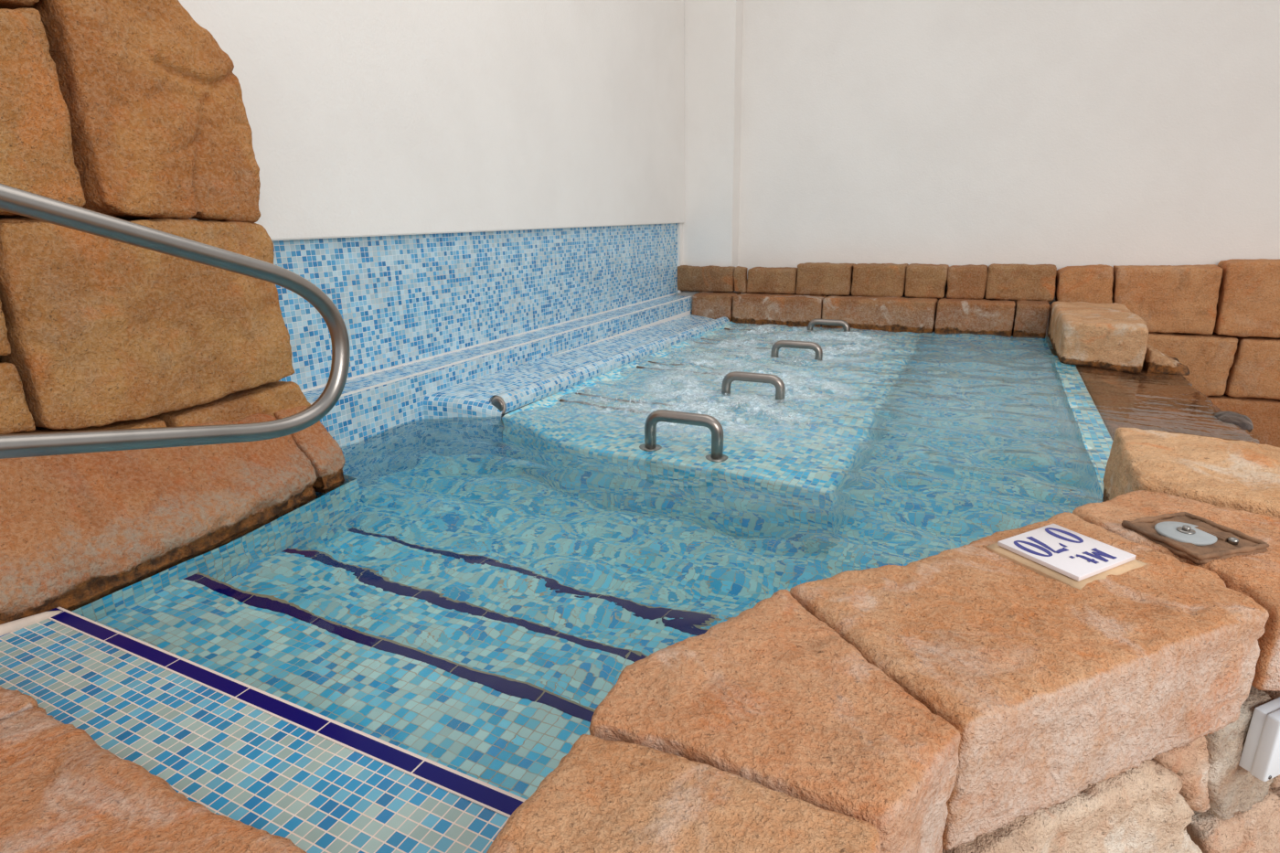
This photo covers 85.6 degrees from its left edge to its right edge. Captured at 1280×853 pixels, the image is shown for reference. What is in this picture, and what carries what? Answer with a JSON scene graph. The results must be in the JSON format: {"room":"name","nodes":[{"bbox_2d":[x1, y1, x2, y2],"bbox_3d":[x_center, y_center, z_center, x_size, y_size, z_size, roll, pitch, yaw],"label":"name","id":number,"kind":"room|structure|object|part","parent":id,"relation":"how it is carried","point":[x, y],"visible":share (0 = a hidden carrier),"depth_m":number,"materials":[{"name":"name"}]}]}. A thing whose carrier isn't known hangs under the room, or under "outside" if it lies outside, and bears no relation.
{"room":"indoor spa pool","nodes":[
{"label":"indoor spa pool","id":0,"kind":"room"},
{"bbox_2d":[0,607,526,852],"bbox_3d":[-0.931,0.770,1.073,1.960,0.122,0.941,7,19,25],"label":"tiled pool edge","id":1,"kind":"object","parent":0,"point":[259,759],"visible":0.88,"depth_m":1.33,"materials":[{"name":"tile"}]},
{"bbox_2d":[0,686,38,720],"bbox_3d":[-1.540,0.632,1.348,0.590,0.172,0.399,7,19,25],"label":"stone block","id":2,"kind":"object","parent":1,"relation":"on","point":[12,702],"visible":0.24,"depth_m":1.36,"materials":[{"name":"brown stone"}]},
{"bbox_2d":[0,610,62,636],"bbox_3d":[-1.638,0.528,1.707,0.054,0.052,0.336,9,20,31],"label":"trim","id":3,"kind":"structure","parent":1,"relation":"on","point":[5,628],"depth_m":1.76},
{"bbox_2d":[0,706,307,852],"bbox_3d":[-0.899,0.726,0.999,1.048,0.175,0.473,7,19,25],"label":"stone block","id":4,"kind":"object","parent":1,"relation":"on","point":[61,792],"visible":1,"depth_m":1.11,"materials":[{"name":"brown stone"}]},
{"bbox_2d":[0,183,350,458],"bbox_3d":[-1.216,-0.060,1.337,0.100,1.330,1.604,7,19,25],"label":"handrail","id":5,"kind":"object","parent":1,"relation":"on","point":[14,200],"visible":1,"depth_m":1.57,"materials":[{"name":"silver metal"}]},
{"bbox_2d":[486,734,880,852],"bbox_3d":[-0.099,0.864,0.654,0.471,0.516,1.022,7,19,25],"label":"stone block","id":6,"kind":"object","parent":1,"relation":"on","point":[602,795],"visible":1,"depth_m":0.92,"materials":[{"name":"brown stone"}]},
{"bbox_2d":[22,0,684,240],"bbox_3d":[-1.459,-2.551,3.064,0.295,3.294,7.870,7,19,25],"label":"wall","id":7,"kind":"structure","parent":0,"point":[367,118],"depth_m":3.85,"materials":[{"name":"white paint"}]},
{"bbox_2d":[271,223,678,390],"bbox_3d":[-0.868,-0.454,4.896,0.247,1.805,5.200,7,19,25],"label":"tiled wall","id":8,"kind":"structure","parent":0,"point":[400,299],"depth_m":4.05,"materials":[{"name":"tile"}]},
{"bbox_2d":[301,293,675,392],"bbox_3d":[-0.646,-0.725,5.000,0.008,0.010,4.520,7,19,25],"label":"trim","id":9,"kind":"structure","parent":8,"relation":"attached to","point":[370,373],"depth_m":4.21,"materials":[{"name":"white tile"}]},
{"bbox_2d":[302,295,691,447],"bbox_3d":[-0.570,-0.149,5.043,0.229,1.124,4.450,7,19,25],"label":"tiled ledge","id":10,"kind":"object","parent":8,"relation":"attached to","point":[357,417],"visible":0.23,"depth_m":3.80,"materials":[{"name":"tile"}]},
{"bbox_2d":[310,295,692,405],"bbox_3d":[-0.471,-0.679,4.854,0.010,0.010,4.400,7,19,25],"label":"trim","id":11,"kind":"structure","parent":10,"relation":"attached to","point":[560,333],"depth_m":4.01,"materials":[{"name":"white tile"}]},
{"bbox_2d":[545,310,690,358],"bbox_3d":[-0.310,-0.627,5.196,0.006,0.040,3.600,7,19,25],"label":"trim","id":12,"kind":"structure","parent":10,"relation":"attached to","point":[687,313],"depth_m":5.88,"materials":[{"name":"white tile"}]},
{"bbox_2d":[677,223,682,293],"bbox_3d":[0.382,-1.687,6.937,0.070,0.680,0.080,7,19,25],"label":"trim","id":13,"kind":"structure","parent":8,"relation":"attached to","point":[679,225],"depth_m":6.88,"materials":[{"name":"white"}]},
{"bbox_2d":[65,322,1259,799],"bbox_3d":[0.973,0.234,3.708,3.794,0.772,5.562,7,19,25],"label":"water","id":14,"kind":"object","parent":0,"point":[467,599],"visible":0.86,"depth_m":2.32,"materials":[{"name":"blue liquid"}]},
{"bbox_2d":[567,328,827,424],"bbox_3d":[0.642,-0.452,4.754,1.633,0.053,2.887,7,19,25],"label":"water spray","id":15,"kind":"object","parent":14,"relation":"on","point":[688,351],"visible":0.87,"depth_m":3.80,"materials":[{"name":"white liquid"}]},
{"bbox_2d":[691,291,741,321],"bbox_3d":[0.755,-1.161,6.794,0.412,0.303,0.352,7,19,25],"label":"stone block","id":16,"kind":"object","parent":14,"relation":"in","point":[710,304],"visible":0.59,"depth_m":6.64,"materials":[{"name":"brown stone"}]},
{"bbox_2d":[677,265,735,292],"bbox_3d":[0.646,-1.468,6.863,0.619,0.263,0.110,7,19,25],"label":"stone block","id":17,"kind":"object","parent":16,"relation":"on","point":[711,278],"visible":0.96,"depth_m":6.81,"materials":[{"name":"brown stone"}]},
{"bbox_2d":[934,297,1015,336],"bbox_3d":[2.809,-0.911,5.810,0.593,0.308,0.353,7,19,25],"label":"stone block","id":18,"kind":"object","parent":14,"relation":"in","point":[994,316],"visible":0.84,"depth_m":5.66,"materials":[{"name":"brown stone"}]},
{"bbox_2d":[945,264,988,299],"bbox_3d":[2.806,-1.241,5.937,0.312,0.284,0.309,7,19,25],"label":"stone block","id":19,"kind":"object","parent":18,"relation":"on","point":[969,281],"visible":0.97,"depth_m":5.82,"materials":[{"name":"brown stone"}]},
{"bbox_2d":[1011,299,1050,337],"bbox_3d":[3.180,-0.867,5.633,0.241,0.310,0.350,7,19,25],"label":"stone block","id":20,"kind":"object","parent":14,"relation":"in","point":[1030,317],"visible":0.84,"depth_m":5.49,"materials":[{"name":"brown stone"}]},
{"bbox_2d":[984,263,1056,301],"bbox_3d":[3.170,-1.203,5.758,0.513,0.293,0.307,7,19,25],"label":"stone block","id":21,"kind":"object","parent":20,"relation":"on","point":[1004,282],"visible":0.99,"depth_m":5.64,"materials":[{"name":"brown stone"}]},
{"bbox_2d":[1071,490,1279,691],"bbox_3d":[1.494,0.378,1.624,0.836,0.213,0.635,7,19,25],"label":"stone block","id":22,"kind":"object","parent":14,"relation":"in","point":[1256,575],"visible":0.35,"depth_m":1.65,"materials":[{"name":"brown stone"}]},
{"bbox_2d":[1121,512,1269,565],"bbox_3d":[1.323,0.261,1.656,0.214,0.043,0.206,-6,17,-14],"label":"control panel","id":23,"kind":"object","parent":22,"relation":"on","point":[1198,539],"visible":0.98,"depth_m":1.63,"materials":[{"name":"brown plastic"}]},
{"bbox_2d":[1176,526,1195,533],"bbox_3d":[1.311,0.249,1.659,0.036,0.004,0.036,-6,17,-14],"label":"screw","id":24,"kind":"object","parent":23,"relation":"in","point":[1179,529],"depth_m":1.65,"materials":[{"name":"silver metal"}]},
{"bbox_2d":[1102,427,1279,517],"bbox_3d":[1.814,0.276,2.003,0.817,0.329,0.564,11,21,35],"label":"stone block","id":25,"kind":"object","parent":14,"relation":"in","point":[1244,475],"visible":0.45,"depth_m":2.04,"materials":[{"name":"beige stone"}]},
{"bbox_2d":[678,0,743,309],"bbox_3d":[0.679,-2.817,6.901,0.785,5.100,0.730,7,19,25],"label":"wall","id":26,"kind":"structure","parent":0,"point":[713,29],"depth_m":6.50,"materials":[{"name":"white paint"}]},
{"bbox_2d":[738,0,1279,336],"bbox_3d":[4.627,-2.366,5.128,7.915,5.100,0.520,7,19,25],"label":"wall","id":27,"kind":"structure","parent":0,"point":[1061,133],"depth_m":5.64,"materials":[{"name":"white paint"}]},
{"bbox_2d":[1055,264,1113,303],"bbox_3d":[3.576,-1.104,5.576,0.406,0.389,0.299,7,19,25],"label":"stone block","id":28,"kind":"object","parent":27,"relation":"attached to","point":[1088,283],"visible":0.75,"depth_m":5.45,"materials":[{"name":"brown stone"}]},
{"bbox_3d":[2.103,1.434,1.736,8.700,0.100,10.600,7,19,25],"label":"floor","id":29,"kind":"structure","parent":0,"visible":0},
{"bbox_2d":[942,758,1202,852],"bbox_3d":[0.888,0.908,1.564,0.829,0.553,0.349,-7,18,-19],"label":"stone block","id":30,"kind":"object","parent":29,"relation":"on","point":[1142,809],"visible":0.25,"depth_m":1.37,"materials":[{"name":"beige stone"}]},
{"bbox_2d":[1152,736,1210,812],"bbox_3d":[1.136,0.739,1.634,0.256,0.288,0.330,-8,18,-20],"label":"stone block","id":31,"kind":"object","parent":30,"relation":"on","point":[1189,762],"visible":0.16,"depth_m":1.48,"materials":[{"name":"brown stone"}]},
{"bbox_2d":[1065,390,1092,449],"bbox_3d":[2.281,0.333,3.664,0.115,0.881,2.850,7,19,25],"label":"trim","id":32,"kind":"structure","parent":29,"relation":"on","point":[1072,405],"depth_m":3.59,"materials":[{"name":"tile"}]},
{"bbox_2d":[1195,389,1261,444],"bbox_3d":[2.626,0.231,3.525,0.608,0.614,2.679,7,19,25],"label":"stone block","id":33,"kind":"object","parent":32,"relation":"attached to","point":[1213,406],"visible":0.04,"depth_m":3.56,"materials":[{"name":"brown stone"}]},
{"bbox_2d":[1047,301,1148,373],"bbox_3d":[3.200,-0.661,4.869,0.487,0.307,1.386,7,19,25],"label":"stone block","id":34,"kind":"object","parent":33,"relation":"on","point":[1110,336],"visible":1,"depth_m":4.41,"materials":[{"name":"brown stone"}]},
{"bbox_2d":[1141,343,1189,375],"bbox_3d":[3.323,-0.431,4.384,0.233,0.156,0.401,7,19,25],"label":"stone block","id":35,"kind":"object","parent":33,"relation":"on","point":[1155,361],"visible":0.87,"depth_m":4.25,"materials":[{"name":"brown stone"}]},
{"bbox_2d":[1212,410,1253,432],"bbox_3d":[2.875,-0.014,3.359,0.159,0.109,0.255,7,19,25],"label":"stone block","id":36,"kind":"object","parent":33,"relation":"on","point":[1242,421],"visible":0.48,"depth_m":3.30,"materials":[{"name":"grey stone"}]},
{"bbox_2d":[1185,785,1279,852],"bbox_3d":[1.695,1.183,1.986,0.936,0.758,0.337,-8,18,-21],"label":"stone block","id":37,"kind":"object","parent":29,"relation":"on","point":[1256,829],"visible":0.2,"depth_m":1.65,"materials":[{"name":"beige stone"}]},
{"bbox_2d":[1205,685,1273,820],"bbox_3d":[1.298,0.719,1.679,0.317,0.341,0.317,-8,18,-21],"label":"stone block","id":38,"kind":"object","parent":37,"relation":"on","point":[1232,789],"visible":0.17,"depth_m":1.52,"materials":[{"name":"beige stone"}]},
{"bbox_2d":[789,512,1269,850],"bbox_3d":[0.818,0.469,1.487,0.902,0.279,0.508,-8,18,-21],"label":"stone block","id":39,"kind":"object","parent":38,"relation":"on","point":[1051,688],"visible":0.77,"depth_m":1.29,"materials":[{"name":"brown stone"}]},
{"bbox_2d":[986,523,1147,589],"bbox_3d":[0.974,0.293,1.587,0.240,0.034,0.233,-9,19,-25],"label":"sign","id":40,"kind":"object","parent":39,"relation":"on","point":[1075,560],"visible":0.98,"depth_m":1.55,"materials":[{"name":"white ceramic"}]},
{"bbox_2d":[1238,696,1279,781],"bbox_3d":[1.421,0.670,1.515,0.202,0.159,0.055,-8,18,-21],"label":"electrical box","id":41,"kind":"object","parent":38,"relation":"attached to","point":[1260,756],"visible":1,"depth_m":1.48,"materials":[{"name":"white plastic"}]},
{"bbox_3d":[1.424,0.673,1.507,0.202,0.159,0.030,-8,18,-21],"label":"lid","id":42,"kind":"part","parent":41,"relation":"part of","materials":[{"name":"white plastic"}]},
{"bbox_2d":[1262,690,1279,787],"bbox_3d":[1.636,0.741,1.833,0.484,0.358,0.343,-8,18,-20],"label":"stone block","id":43,"kind":"object","parent":37,"relation":"on","point":[1272,694],"visible":0.02,"depth_m":1.63,"materials":[{"name":"brown stone"}]},
{"bbox_2d":[1206,393,1279,447],"bbox_3d":[4.466,0.098,5.496,1.776,0.754,0.307,7,19,25],"label":"stone block","id":44,"kind":"object","parent":29,"relation":"on","point":[1264,413],"visible":0.1,"depth_m":5.19,"materials":[{"name":"brown stone"}]},
{"bbox_2d":[1147,331,1237,395],"bbox_3d":[4.104,-0.496,5.496,0.904,0.518,0.300,7,19,25],"label":"stone block","id":45,"kind":"object","parent":44,"relation":"on","point":[1209,358],"visible":0.38,"depth_m":5.25,"materials":[{"name":"brown stone"}]},
{"bbox_2d":[1111,264,1222,334],"bbox_3d":[4.048,-0.996,5.365,0.682,0.508,0.298,7,19,25],"label":"stone block","id":46,"kind":"object","parent":45,"relation":"on","point":[1168,298],"visible":0.8,"depth_m":5.23,"materials":[{"name":"brown stone"}]},
{"bbox_2d":[1224,335,1279,399],"bbox_3d":[4.824,-0.432,5.144,0.704,0.455,0.299,7,19,25],"label":"stone block","id":47,"kind":"object","parent":44,"relation":"on","point":[1254,372],"visible":0.73,"depth_m":5.12,"materials":[{"name":"brown stone"}]},
{"bbox_2d":[1213,258,1279,337],"bbox_3d":[4.693,-0.941,5.052,0.791,0.564,0.303,7,19,25],"label":"stone block","id":48,"kind":"object","parent":47,"relation":"on","point":[1248,304],"visible":0.88,"depth_m":5.03,"materials":[{"name":"brown stone"}]},
{"bbox_3d":[0.620,0.192,3.838,3.055,0.640,5.595,7,19,25],"label":"shell","id":49,"kind":"object","parent":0,"visible":0},
{"bbox_2d":[0,413,317,624],"bbox_3d":[-1.662,0.266,1.900,0.323,0.532,1.694,7,19,25],"label":"stone block","id":50,"kind":"object","parent":49,"relation":"on","point":[76,528],"visible":0.73,"depth_m":2.04,"materials":[{"name":"brown stone"}]},
{"bbox_2d":[274,405,345,489],"bbox_3d":[-1.288,0.102,2.727,0.230,0.347,0.158,7,19,25],"label":"stone block","id":51,"kind":"object","parent":49,"relation":"on","point":[325,453],"visible":0.56,"depth_m":2.69,"materials":[{"name":"brown stone"}]},
{"bbox_2d":[8,417,166,434],"bbox_3d":[-1.807,0.093,2.113,0.244,0.492,1.668,7,19,25],"label":"stone block","id":52,"kind":"object","parent":51,"relation":"on","point":[147,422],"visible":0.03,"depth_m":2.25,"materials":[{"name":"brown stone"}]},
{"bbox_2d":[0,362,35,434],"bbox_3d":[-2.015,-0.053,1.699,0.237,0.321,0.735,7,19,25],"label":"stone block","id":53,"kind":"object","parent":52,"relation":"on","point":[16,416],"visible":1,"depth_m":1.95,"materials":[{"name":"brown stone"}]},
{"bbox_2d":[0,299,10,355],"bbox_3d":[-2.022,-0.303,1.671,0.244,0.377,0.717,7,19,25],"label":"stone block","id":54,"kind":"object","parent":53,"relation":"on","point":[5,345],"visible":1,"depth_m":1.93,"materials":[{"name":"brown stone"}]},
{"bbox_2d":[0,8,85,216],"bbox_3d":[-1.961,-0.806,1.691,0.263,0.566,0.919,7,19,25],"label":"stone block","id":55,"kind":"object","parent":54,"relation":"on","point":[37,156],"visible":0.81,"depth_m":1.95,"materials":[{"name":"brown stone"}]},
{"bbox_2d":[0,0,39,9],"bbox_3d":[-1.944,-1.232,1.750,0.238,0.521,1.044,6,18,24],"label":"stone block","id":56,"kind":"object","parent":55,"relation":"on","point":[4,4],"visible":0.78,"depth_m":1.96,"materials":[{"name":"brown stone"}]},
{"bbox_2d":[148,381,310,426],"bbox_3d":[-1.538,-0.020,2.634,0.216,0.235,0.531,7,19,25],"label":"stone block","id":57,"kind":"object","parent":52,"relation":"on","point":[271,398],"visible":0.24,"depth_m":2.57,"materials":[{"name":"brown stone"}]},
{"bbox_2d":[0,217,294,429],"bbox_3d":[-1.655,-0.383,2.362,0.269,0.643,0.875,7,19,25],"label":"stone block","id":58,"kind":"object","parent":57,"relation":"on","point":[101,331],"visible":0.84,"depth_m":2.20,"materials":[{"name":"brown stone"}]},
{"bbox_2d":[23,0,260,223],"bbox_3d":[-1.641,-1.081,2.330,0.278,0.771,0.584,7,19,25],"label":"stone block","id":59,"kind":"object","parent":58,"relation":"on","point":[160,127],"visible":0.9,"depth_m":2.23,"materials":[{"name":"brown stone"}]},
{"bbox_2d":[422,314,735,419],"bbox_3d":[0.632,-0.150,4.802,2.134,0.796,3.800,7,19,25],"label":"tiled bench","id":60,"kind":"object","parent":49,"relation":"on","point":[541,382],"depth_m":4.23,"materials":[{"name":"tile"}]},
{"bbox_2d":[644,409,723,454],"bbox_3d":[0.190,0.059,3.043,0.416,0.254,0.104,7,19,22],"label":"handle","id":61,"kind":"object","parent":60,"relation":"on","point":[713,424],"visible":0.67,"depth_m":2.99,"materials":[{"name":"silver metal"}]},
{"bbox_2d":[721,371,785,399],"bbox_3d":[0.639,-0.180,3.922,0.416,0.254,0.104,7,19,22],"label":"handle","id":62,"kind":"object","parent":60,"relation":"on","point":[780,389],"visible":0.66,"depth_m":3.87,"materials":[{"name":"silver metal"}]},
{"bbox_2d":[732,292,828,326],"bbox_3d":[1.319,-1.091,6.523,0.849,0.304,0.357,7,19,25],"label":"stone block","id":63,"kind":"object","parent":60,"relation":"on","point":[790,310],"visible":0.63,"depth_m":6.37,"materials":[{"name":"brown stone"}]},
{"bbox_2d":[733,266,747,293],"bbox_3d":[0.977,-1.424,6.695,0.136,0.254,0.100,7,19,25],"label":"stone block","id":64,"kind":"object","parent":63,"relation":"on","point":[740,273],"visible":0.99,"depth_m":6.66,"materials":[{"name":"brown stone"}]},
{"bbox_2d":[746,266,797,294],"bbox_3d":[1.297,-1.408,6.661,0.494,0.248,0.301,7,19,25],"label":"stone block","id":65,"kind":"object","parent":63,"relation":"on","point":[780,280],"visible":0.87,"depth_m":6.54,"materials":[{"name":"brown stone"}]},
{"bbox_2d":[795,262,855,295],"bbox_3d":[1.732,-1.374,6.432,0.501,0.290,0.306,7,19,25],"label":"stone block","id":66,"kind":"object","parent":63,"relation":"on","point":[817,278],"visible":0.91,"depth_m":6.31,"materials":[{"name":"brown stone"}]},
{"bbox_2d":[770,340,822,360],"bbox_3d":[1.114,-0.484,4.925,0.416,0.254,0.104,7,19,22],"label":"handle","id":67,"kind":"object","parent":60,"relation":"on","point":[778,345],"visible":0.74,"depth_m":4.87,"materials":[{"name":"silver metal"}]},
{"bbox_2d":[807,319,850,331],"bbox_3d":[1.631,-0.804,5.995,0.416,0.254,0.104,7,19,22],"label":"handle","id":68,"kind":"object","parent":60,"relation":"on","point":[826,322],"visible":0.64,"depth_m":5.94,"materials":[{"name":"silver metal"}]},
{"bbox_2d":[821,295,938,332],"bbox_3d":[2.121,-0.996,6.139,0.943,0.308,0.355,7,19,25],"label":"stone block","id":69,"kind":"object","parent":60,"relation":"on","point":[913,314],"visible":0.78,"depth_m":5.97,"materials":[{"name":"brown stone"}]},
{"bbox_2d":[851,263,908,297],"bbox_3d":[2.166,-1.324,6.239,0.467,0.286,0.312,7,19,25],"label":"stone block","id":70,"kind":"object","parent":69,"relation":"on","point":[880,280],"visible":0.92,"depth_m":6.12,"materials":[{"name":"brown stone"}]},
{"bbox_2d":[904,263,949,298],"bbox_3d":[2.518,-1.281,6.074,0.350,0.285,0.310,7,19,25],"label":"stone block","id":71,"kind":"object","parent":69,"relation":"on","point":[922,281],"visible":0.93,"depth_m":5.95,"materials":[{"name":"brown stone"}]},
{"bbox_3d":[-0.489,0.703,1.981,1.960,0.175,0.340,7,19,25],"label":"step","id":72,"kind":"structure","parent":49,"relation":"attached to","visible":0},
{"bbox_2d":[589,589,960,852],"bbox_3d":[0.274,0.663,1.291,0.553,0.517,0.533,7,19,25],"label":"stone block","id":73,"kind":"object","parent":72,"relation":"on","point":[771,696],"visible":0.84,"depth_m":1.10,"materials":[{"name":"brown stone"}]}
]}

